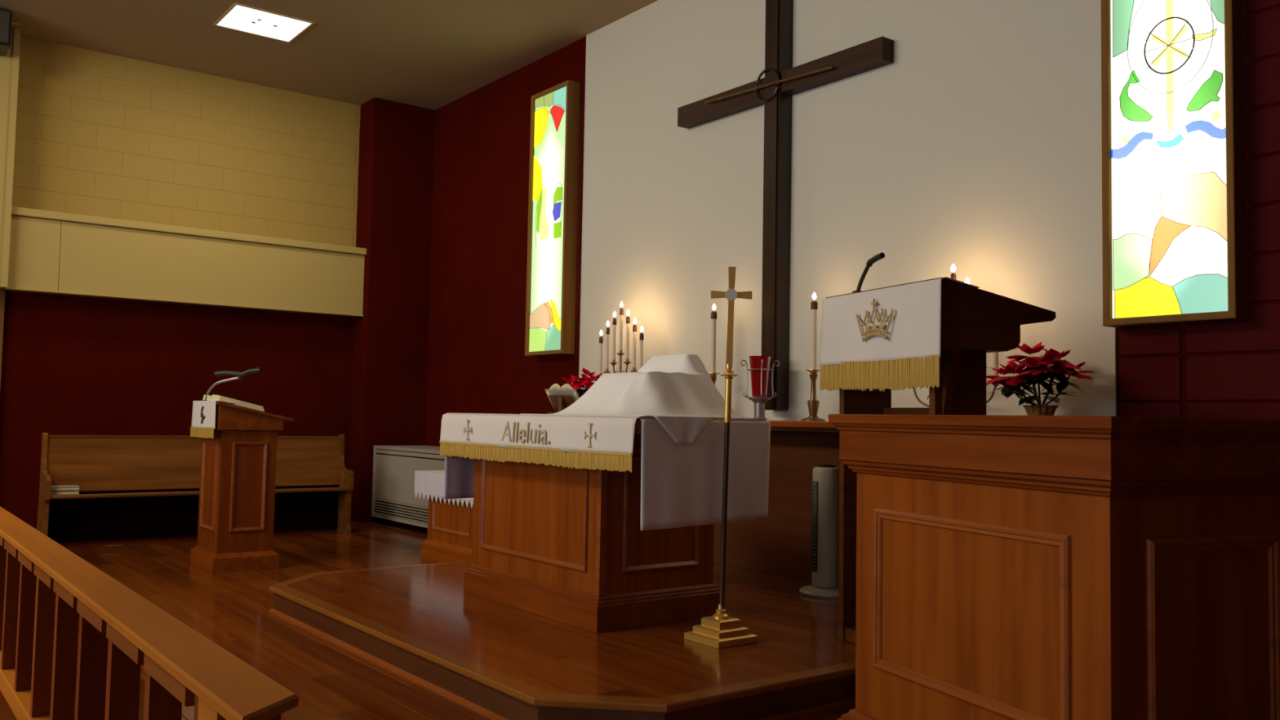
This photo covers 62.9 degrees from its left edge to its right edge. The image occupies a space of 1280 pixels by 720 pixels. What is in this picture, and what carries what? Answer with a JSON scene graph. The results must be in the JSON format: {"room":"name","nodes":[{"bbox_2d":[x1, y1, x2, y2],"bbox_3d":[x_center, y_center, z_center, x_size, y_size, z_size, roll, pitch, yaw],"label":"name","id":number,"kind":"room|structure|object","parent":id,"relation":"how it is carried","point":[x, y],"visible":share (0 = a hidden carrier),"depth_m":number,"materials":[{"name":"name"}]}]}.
{"room":"house of worship","nodes":[
{"label":"house of worship","id":0,"kind":"room"},
{"bbox_2d":[0,35,360,528],"bbox_3d":[-7.391,-0.786,7.904,12.200,4.420,0.200,3,-4,-37],"label":"wall","id":1,"kind":"structure","parent":0,"point":[99,134],"depth_m":9.97,"materials":[{"name":"red paint"}]},
{"bbox_2d":[0,290,5,386],"bbox_3d":[-5.631,0.457,9.048,0.140,2.130,0.070,3,-4,-37],"label":"trim","id":2,"kind":"structure","parent":1,"relation":"attached to","point":[2,292],"depth_m":9.10,"materials":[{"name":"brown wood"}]},
{"bbox_2d":[0,22,21,290],"bbox_3d":[-5.780,-1.770,8.844,0.803,2.288,0.375,3,-4,-37],"label":"trim","id":3,"kind":"structure","parent":1,"relation":"attached to","point":[9,64],"depth_m":8.92,"materials":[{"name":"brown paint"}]},
{"bbox_2d":[0,8,12,56],"bbox_3d":[-5.426,-2.749,8.705,0.300,0.300,0.350,3,-4,-37],"label":"wall speaker","id":4,"kind":"object","parent":3,"relation":"attached to","point":[6,15],"visible":1,"depth_m":8.64,"materials":[{"name":"black plastic"}]},
{"bbox_2d":[0,9,9,43],"bbox_3d":[-5.323,-2.754,8.570,0.260,0.260,0.010,3,-4,-37],"label":"grille","id":5,"kind":"object","parent":4,"relation":"attached to","point":[4,14],"depth_m":8.63,"materials":[{"name":"grey"}]},
{"bbox_2d":[3,206,366,316],"bbox_3d":[-4.222,-0.882,10.049,3.222,0.710,0.305,3,-4,-37],"label":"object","id":6,"kind":"structure","parent":1,"relation":"attached to","point":[51,252],"depth_m":9.82,"materials":[{"name":"brown paint"}]},
{"bbox_2d":[0,0,657,110],"bbox_3d":[-3.056,-3.309,2.606,12.400,0.200,14.040,3,-4,-37],"label":"ceiling","id":7,"kind":"structure","parent":0,"point":[428,54],"depth_m":9.23,"materials":[{"name":"beige paint"}]},
{"bbox_2d":[213,2,315,43],"bbox_3d":[-3.202,-2.861,8.904,0.660,0.010,0.620,3,-4,-37],"label":"recessed light","id":8,"kind":"object","parent":7,"relation":"in","point":[240,17],"visible":1,"depth_m":8.88,"materials":[{"name":"white plastic"}]},
{"bbox_2d":[348,97,435,522],"bbox_3d":[-2.684,-0.517,11.213,0.690,4.420,0.470,3,-4,-37],"label":"column","id":9,"kind":"structure","parent":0,"point":[389,359],"depth_m":11.01,"materials":[{"name":"red paint"}]},
{"bbox_2d":[0,520,855,719],"bbox_3d":[-3.142,1.303,2.353,12.400,0.200,14.040,3,-4,-37],"label":"floor","id":10,"kind":"structure","parent":0,"point":[330,681],"depth_m":5.85,"materials":[{"name":"brown wood"}]},
{"bbox_2d":[0,506,298,719],"bbox_3d":[-2.792,0.942,4.336,0.097,0.750,7.665,3,-4,-37],"label":"rail","id":11,"kind":"object","parent":10,"relation":"on","point":[60,613],"visible":1,"depth_m":2.21,"materials":[{"name":"brown wood"}]},
{"bbox_2d":[36,432,353,542],"bbox_3d":[-3.803,1.106,9.170,2.530,0.915,0.400,3,-4,-37],"label":"pew","id":12,"kind":"object","parent":10,"relation":"on","point":[88,462],"visible":0.79,"depth_m":8.96,"materials":[{"name":"brown wood"}]},
{"bbox_2d":[50,489,79,494],"bbox_3d":[-4.661,1.065,8.441,0.220,0.028,0.161,3,-4,-37],"label":"hymnal","id":13,"kind":"object","parent":12,"relation":"on","point":[67,491],"visible":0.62,"depth_m":8.38,"materials":[{"name":"beige paper"}]},
{"bbox_2d":[50,484,79,490],"bbox_3d":[-4.657,1.031,8.438,0.220,0.028,0.161,3,-4,-37],"label":"hymnal","id":14,"kind":"object","parent":13,"relation":"on","point":[69,486],"visible":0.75,"depth_m":8.39,"materials":[{"name":"beige paper"}]},
{"bbox_2d":[190,400,293,573],"bbox_3d":[-2.910,0.900,7.616,0.530,1.190,0.625,3,-4,-37],"label":"lectern","id":15,"kind":"object","parent":10,"relation":"on","point":[237,471],"visible":0.98,"depth_m":7.40,"materials":[{"name":"brown wood"}]},
{"bbox_2d":[190,400,235,439],"bbox_3d":[-3.085,0.428,7.529,0.148,0.267,0.600,3,-4,-37],"label":"cloth","id":16,"kind":"object","parent":15,"relation":"hanging from","point":[203,415],"visible":0.93,"depth_m":7.47,"materials":[{"name":"white fabric"}]},
{"bbox_2d":[202,367,261,400],"bbox_3d":[-2.961,0.180,7.562,0.422,0.259,0.074,1,-3,3],"label":"microphone","id":17,"kind":"object","parent":15,"relation":"on","point":[240,375],"visible":0.93,"depth_m":7.55,"materials":[{"name":"grey metal"}]},
{"bbox_2d":[202,394,264,411],"bbox_3d":[-2.946,0.316,7.577,0.341,0.124,0.440,3,-4,-37],"label":"open book","id":18,"kind":"object","parent":15,"relation":"on","point":[214,397],"visible":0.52,"depth_m":7.42,"materials":[{"name":"beige paper"}]},
{"bbox_2d":[371,445,444,533],"bbox_3d":[-1.993,1.261,10.248,0.574,0.790,1.755,3,-4,-37],"label":"heater","id":19,"kind":"object","parent":10,"relation":"on","point":[394,503],"visible":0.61,"depth_m":10.26,"materials":[{"name":"grey metal"}]},
{"bbox_2d":[420,496,473,563],"bbox_3d":[-1.293,1.213,8.016,0.470,0.668,1.040,3,-4,-37],"label":"wooden stand","id":20,"kind":"object","parent":10,"relation":"on","point":[450,526],"visible":0.43,"depth_m":7.85,"materials":[{"name":"brown wood"}]},
{"bbox_2d":[413,470,473,508],"bbox_3d":[-1.290,0.986,8.028,0.464,0.224,1.064,3,-4,-37],"label":"lace tablecloth","id":21,"kind":"object","parent":20,"relation":"on","point":[428,483],"visible":0.42,"depth_m":8.07,"materials":[{"name":"grey fabric"}]},
{"bbox_2d":[268,560,855,719],"bbox_3d":[0.130,1.361,5.457,3.006,0.145,4.080,3,-4,-37],"label":"platform","id":22,"kind":"object","parent":10,"relation":"on","point":[418,623],"visible":0.45,"depth_m":4.47,"materials":[{"name":"brown wood"}]},
{"bbox_2d":[463,417,719,632],"bbox_3d":[-0.226,0.786,5.396,0.850,0.983,1.780,3,-4,-37],"label":"altar","id":23,"kind":"object","parent":22,"relation":"on","point":[566,545],"visible":0.72,"depth_m":5.09,"materials":[{"name":"brown wood"}]},
{"bbox_2d":[444,417,770,530],"bbox_3d":[-0.243,0.529,5.393,0.765,0.480,1.829,3,-4,-37],"label":"altar cloth","id":24,"kind":"object","parent":23,"relation":"on","point":[682,484],"visible":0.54,"depth_m":4.68,"materials":[{"name":"white fabric"}]},
{"bbox_2d":[439,413,653,472],"bbox_3d":[-0.478,0.396,5.226,0.253,0.247,1.802,3,-4,-37],"label":"altar frontal","id":25,"kind":"object","parent":24,"relation":"on","point":[603,442],"visible":0.97,"depth_m":5.00,"materials":[{"name":"white fabric"}]},
{"bbox_2d":[546,395,574,413],"bbox_3d":[-0.432,0.258,5.937,0.161,0.112,0.099,-1,-4,28],"label":"stand","id":26,"kind":"object","parent":24,"relation":"on","point":[559,402],"visible":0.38,"depth_m":5.91,"materials":[{"name":"brown wood"}]},
{"bbox_2d":[544,383,579,407],"bbox_3d":[-0.427,0.212,5.948,0.205,0.154,0.107,-1,-4,28],"label":"open book","id":27,"kind":"object","parent":26,"relation":"on","point":[555,389],"visible":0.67,"depth_m":5.91,"materials":[{"name":"beige paper"}]},
{"bbox_2d":[533,354,768,444],"bbox_3d":[0.010,0.176,5.096,0.743,0.430,1.045,3,-4,-37],"label":"veil","id":28,"kind":"object","parent":24,"relation":"on","point":[678,391],"visible":0.95,"depth_m":4.87,"materials":[{"name":"white fabric"}]},
{"bbox_2d":[684,266,757,648],"bbox_3d":[0.374,0.414,4.699,0.230,1.672,0.230,3,-4,-37],"label":"processional cross","id":29,"kind":"object","parent":22,"relation":"on","point":[720,630],"visible":1,"depth_m":4.67,"materials":[{"name":"gold metal"}]},
{"bbox_2d":[713,420,839,581],"bbox_3d":[0.853,0.878,6.676,0.425,0.980,5.000,3,-4,-37],"label":"wooden cabinet","id":30,"kind":"object","parent":22,"relation":"on","point":[779,544],"visible":0.16,"depth_m":6.61,"materials":[{"name":"brown wood"}]},
{"bbox_2d":[560,367,602,397],"bbox_3d":[-0.469,0.256,8.318,0.412,0.393,0.456,2,-3,-18],"label":"poinsettia","id":31,"kind":"object","parent":30,"relation":"on","point":[576,383],"visible":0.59,"depth_m":8.23,"materials":[{"name":"red plant"}]},
{"bbox_2d":[603,350,637,373],"bbox_3d":[-0.153,0.182,8.025,0.167,0.518,0.584,3,-4,-37],"label":"candelabrum","id":32,"kind":"object","parent":30,"relation":"on","point":[627,362],"visible":0.23,"depth_m":8.02,"materials":[{"name":"gold metal"}]},
{"bbox_2d":[598,329,603,377],"bbox_3d":[-0.308,-0.040,8.245,0.032,0.396,0.032,3,-4,-37],"label":"candle","id":33,"kind":"object","parent":32,"relation":"in","point":[601,338],"visible":0.87,"depth_m":8.24,"materials":[{"name":"beige wax"}]},
{"bbox_2d":[603,368,610,373],"bbox_3d":[-0.258,0.091,8.169,0.058,0.048,0.060,3,-4,-37],"label":"cup","id":34,"kind":"object","parent":32,"relation":"on","point":[606,369],"depth_m":8.15,"materials":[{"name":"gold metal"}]},
{"bbox_2d":[605,320,609,368],"bbox_3d":[-0.254,-0.110,8.180,0.032,0.396,0.032,3,-4,-37],"label":"candle","id":35,"kind":"object","parent":32,"relation":"on","point":[607,329],"visible":1,"depth_m":8.17,"materials":[{"name":"beige wax"}]},
{"bbox_2d":[609,359,617,365],"bbox_3d":[-0.204,0.020,8.104,0.058,0.048,0.060,3,-4,-37],"label":"cup","id":36,"kind":"object","parent":32,"relation":"on","point":[613,363],"depth_m":8.09,"materials":[{"name":"gold metal"}]},
{"bbox_2d":[612,311,616,359],"bbox_3d":[-0.200,-0.181,8.115,0.032,0.396,0.032,3,-4,-37],"label":"candle","id":37,"kind":"object","parent":32,"relation":"on","point":[614,320],"visible":1,"depth_m":8.11,"materials":[{"name":"beige wax"}]},
{"bbox_2d":[617,350,624,355],"bbox_3d":[-0.149,-0.053,8.038,0.058,0.048,0.060,3,-4,-37],"label":"cup","id":38,"kind":"object","parent":32,"relation":"on","point":[620,353],"depth_m":8.02,"materials":[{"name":"gold metal"}]},
{"bbox_2d":[618,301,623,351],"bbox_3d":[-0.145,-0.253,8.049,0.032,0.396,0.032,3,-4,-37],"label":"candle","id":39,"kind":"object","parent":32,"relation":"on","point":[621,310],"visible":1,"depth_m":8.04,"materials":[{"name":"beige wax"}]},
{"bbox_2d":[623,358,631,364],"bbox_3d":[-0.097,0.014,7.964,0.058,0.048,0.060,3,-4,-37],"label":"cup","id":40,"kind":"object","parent":32,"relation":"on","point":[627,362],"depth_m":7.95,"materials":[{"name":"gold metal"}]},
{"bbox_2d":[625,309,630,359],"bbox_3d":[-0.093,-0.186,7.975,0.032,0.396,0.032,3,-4,-37],"label":"candle","id":41,"kind":"object","parent":32,"relation":"on","point":[628,318],"visible":1,"depth_m":7.97,"materials":[{"name":"beige wax"}]},
{"bbox_2d":[630,367,637,372],"bbox_3d":[-0.045,0.080,7.891,0.058,0.048,0.060,3,-4,-37],"label":"cup","id":42,"kind":"object","parent":32,"relation":"on","point":[633,368],"depth_m":7.88,"materials":[{"name":"gold metal"}]},
{"bbox_2d":[632,318,636,367],"bbox_3d":[-0.041,-0.121,7.902,0.032,0.396,0.032,3,-4,-37],"label":"candle","id":43,"kind":"object","parent":32,"relation":"on","point":[634,326],"visible":1,"depth_m":7.89,"materials":[{"name":"beige wax"}]},
{"bbox_2d":[639,325,644,368],"bbox_3d":[0.011,-0.057,7.830,0.032,0.396,0.032,3,-4,-37],"label":"candle","id":44,"kind":"object","parent":32,"relation":"on","point":[642,335],"visible":0.82,"depth_m":7.82,"materials":[{"name":"beige wax"}]},
{"bbox_2d":[708,372,723,418],"bbox_3d":[0.498,0.231,7.154,0.150,0.350,0.150,3,-4,-37],"label":"candlestick","id":45,"kind":"object","parent":30,"relation":"on","point":[713,375],"visible":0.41,"depth_m":7.14,"materials":[{"name":"gold metal"}]},
{"bbox_2d":[710,303,716,372],"bbox_3d":[0.505,-0.150,7.175,0.044,0.475,0.044,3,-4,-37],"label":"candle","id":46,"kind":"object","parent":45,"relation":"on","point":[713,313],"visible":1,"depth_m":7.16,"materials":[{"name":"beige wax"}]},
{"bbox_2d":[740,355,779,419],"bbox_3d":[0.773,0.182,6.749,0.181,0.412,0.181,-2,-4,45],"label":"sanctuary lamp","id":47,"kind":"object","parent":30,"relation":"on","point":[760,366],"visible":0.98,"depth_m":6.71,"materials":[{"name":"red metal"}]},
{"bbox_2d":[800,368,825,421],"bbox_3d":[1.064,0.201,6.417,0.150,0.350,0.150,3,-4,-37],"label":"candlestick","id":48,"kind":"object","parent":30,"relation":"on","point":[813,404],"visible":0.98,"depth_m":6.39,"materials":[{"name":"gold metal"}]},
{"bbox_2d":[810,292,817,368],"bbox_3d":[1.071,-0.180,6.438,0.044,0.475,0.044,3,-4,-37],"label":"candle","id":49,"kind":"object","parent":48,"relation":"on","point":[814,304],"visible":1,"depth_m":6.42,"materials":[{"name":"beige wax"}]},
{"bbox_2d":[911,366,999,407],"bbox_3d":[1.685,0.098,5.630,0.167,0.491,0.584,3,-4,-37],"label":"candelabrum","id":50,"kind":"object","parent":30,"relation":"on","point":[996,384],"visible":0.09,"depth_m":5.46,"materials":[{"name":"gold metal"}]},
{"bbox_2d":[950,263,956,279],"bbox_3d":[1.693,-0.323,5.653,0.032,0.396,0.032,3,-4,-37],"label":"candle","id":51,"kind":"object","parent":50,"relation":"on","point":[953,268],"visible":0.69,"depth_m":5.65,"materials":[{"name":"beige wax"}]},
{"bbox_2d":[964,277,969,284],"bbox_3d":[1.745,-0.243,5.579,0.032,0.396,0.032,3,-4,-37],"label":"candle","id":52,"kind":"object","parent":50,"relation":"on","point":[966,281],"visible":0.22,"depth_m":5.58,"materials":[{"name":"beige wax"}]},
{"bbox_2d":[991,381,999,386],"bbox_3d":[1.844,0.114,5.421,0.058,0.048,0.060,3,-4,-37],"label":"cup","id":53,"kind":"object","parent":50,"relation":"on","point":[996,384],"depth_m":5.41,"materials":[{"name":"gold metal"}]},
{"bbox_2d":[993,351,998,376],"bbox_3d":[1.848,-0.087,5.432,0.032,0.396,0.032,3,-4,-37],"label":"candle","id":54,"kind":"object","parent":50,"relation":"in","point":[995,353],"visible":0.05,"depth_m":5.42,"materials":[{"name":"beige wax"}]},
{"bbox_2d":[799,464,839,598],"bbox_3d":[1.067,0.969,5.990,0.300,0.732,0.300,1,-3,1],"label":"tower fan","id":55,"kind":"object","parent":22,"relation":"on","point":[824,543],"visible":0.97,"depth_m":5.92,"materials":[{"name":"grey plastic"}]},
{"bbox_2d":[811,480,817,572],"bbox_3d":[0.996,0.948,5.992,0.024,0.510,0.113,1,-3,1],"label":"grille","id":56,"kind":"object","parent":55,"relation":"attached to","point":[815,483],"depth_m":5.95,"materials":[{"name":"grey"}]},
{"bbox_2d":[825,277,1056,644],"bbox_3d":[1.281,0.481,4.560,0.591,1.557,0.815,2,-3,-23],"label":"lectern","id":57,"kind":"object","parent":22,"relation":"on","point":[975,322],"visible":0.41,"depth_m":4.25,"materials":[{"name":"brown wood"}]},
{"bbox_2d":[819,276,979,391],"bbox_3d":[1.087,-0.084,4.511,0.211,0.445,0.847,2,-3,-23],"label":"cloth","id":58,"kind":"object","parent":57,"relation":"on","point":[882,339],"visible":0.99,"depth_m":4.42,"materials":[{"name":"white fabric"}]},
{"bbox_2d":[852,252,884,293],"bbox_3d":[1.002,-0.378,4.603,0.044,0.159,0.234,2,-3,-15],"label":"desk microphone","id":59,"kind":"object","parent":58,"relation":"on","point":[872,260],"visible":0.91,"depth_m":4.60,"materials":[{"name":"black plastic"}]},
{"bbox_2d":[827,413,1279,719],"bbox_3d":[1.319,0.760,3.314,0.888,1.155,1.253,2,-3,-23],"label":"pulpit","id":60,"kind":"object","parent":10,"relation":"on","point":[1009,567],"visible":1,"depth_m":2.87,"materials":[{"name":"brown wood"}]},
{"bbox_2d":[986,342,1097,415],"bbox_3d":[1.965,0.115,5.182,0.441,0.421,0.552,3,-4,-37],"label":"poinsettia","id":61,"kind":"object","parent":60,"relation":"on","point":[1034,373],"visible":0.99,"depth_m":5.12,"materials":[{"name":"red plant"}]},
{"bbox_2d":[1022,404,1058,415],"bbox_3d":[1.979,0.274,5.167,0.172,0.101,0.167,3,-4,-37],"label":"pot","id":62,"kind":"object","parent":61,"relation":"attached to","point":[1031,410],"depth_m":5.11,"materials":[{"name":"brown wicker"}]},
{"bbox_2d":[425,0,1279,446],"bbox_3d":[1.756,-0.712,6.153,0.210,4.420,13.970,3,-4,-37],"label":"wall","id":63,"kind":"structure","parent":0,"point":[477,362],"depth_m":9.64,"materials":[{"name":"red paint"}]},
{"bbox_2d":[524,80,580,356],"bbox_3d":[-0.777,-1.222,9.218,0.125,2.360,0.610,3,-4,-37],"label":"stained glass window","id":64,"kind":"structure","parent":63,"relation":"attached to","point":[552,235],"depth_m":9.14,"materials":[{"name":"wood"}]},
{"bbox_2d":[578,0,1116,422],"bbox_3d":[0.949,-1.225,7.099,0.032,3.319,4.700,3,-4,-37],"label":"wall panel","id":65,"kind":"object","parent":63,"relation":"attached to","point":[977,150],"visible":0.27,"depth_m":6.60,"materials":[{"name":"grey paint"}]},
{"bbox_2d":[677,0,893,410],"bbox_3d":[0.882,-1.268,7.037,0.148,3.205,1.930,3,-4,-37],"label":"wall cross","id":66,"kind":"object","parent":65,"relation":"attached to","point":[781,81],"visible":1,"depth_m":6.94,"materials":[{"name":"brown wood"}]},
{"bbox_2d":[1101,0,1248,327],"bbox_3d":[2.505,-1.373,4.944,0.125,2.405,0.610,3,-4,-37],"label":"stained glass window","id":67,"kind":"structure","parent":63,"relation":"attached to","point":[1175,241],"depth_m":4.87,"materials":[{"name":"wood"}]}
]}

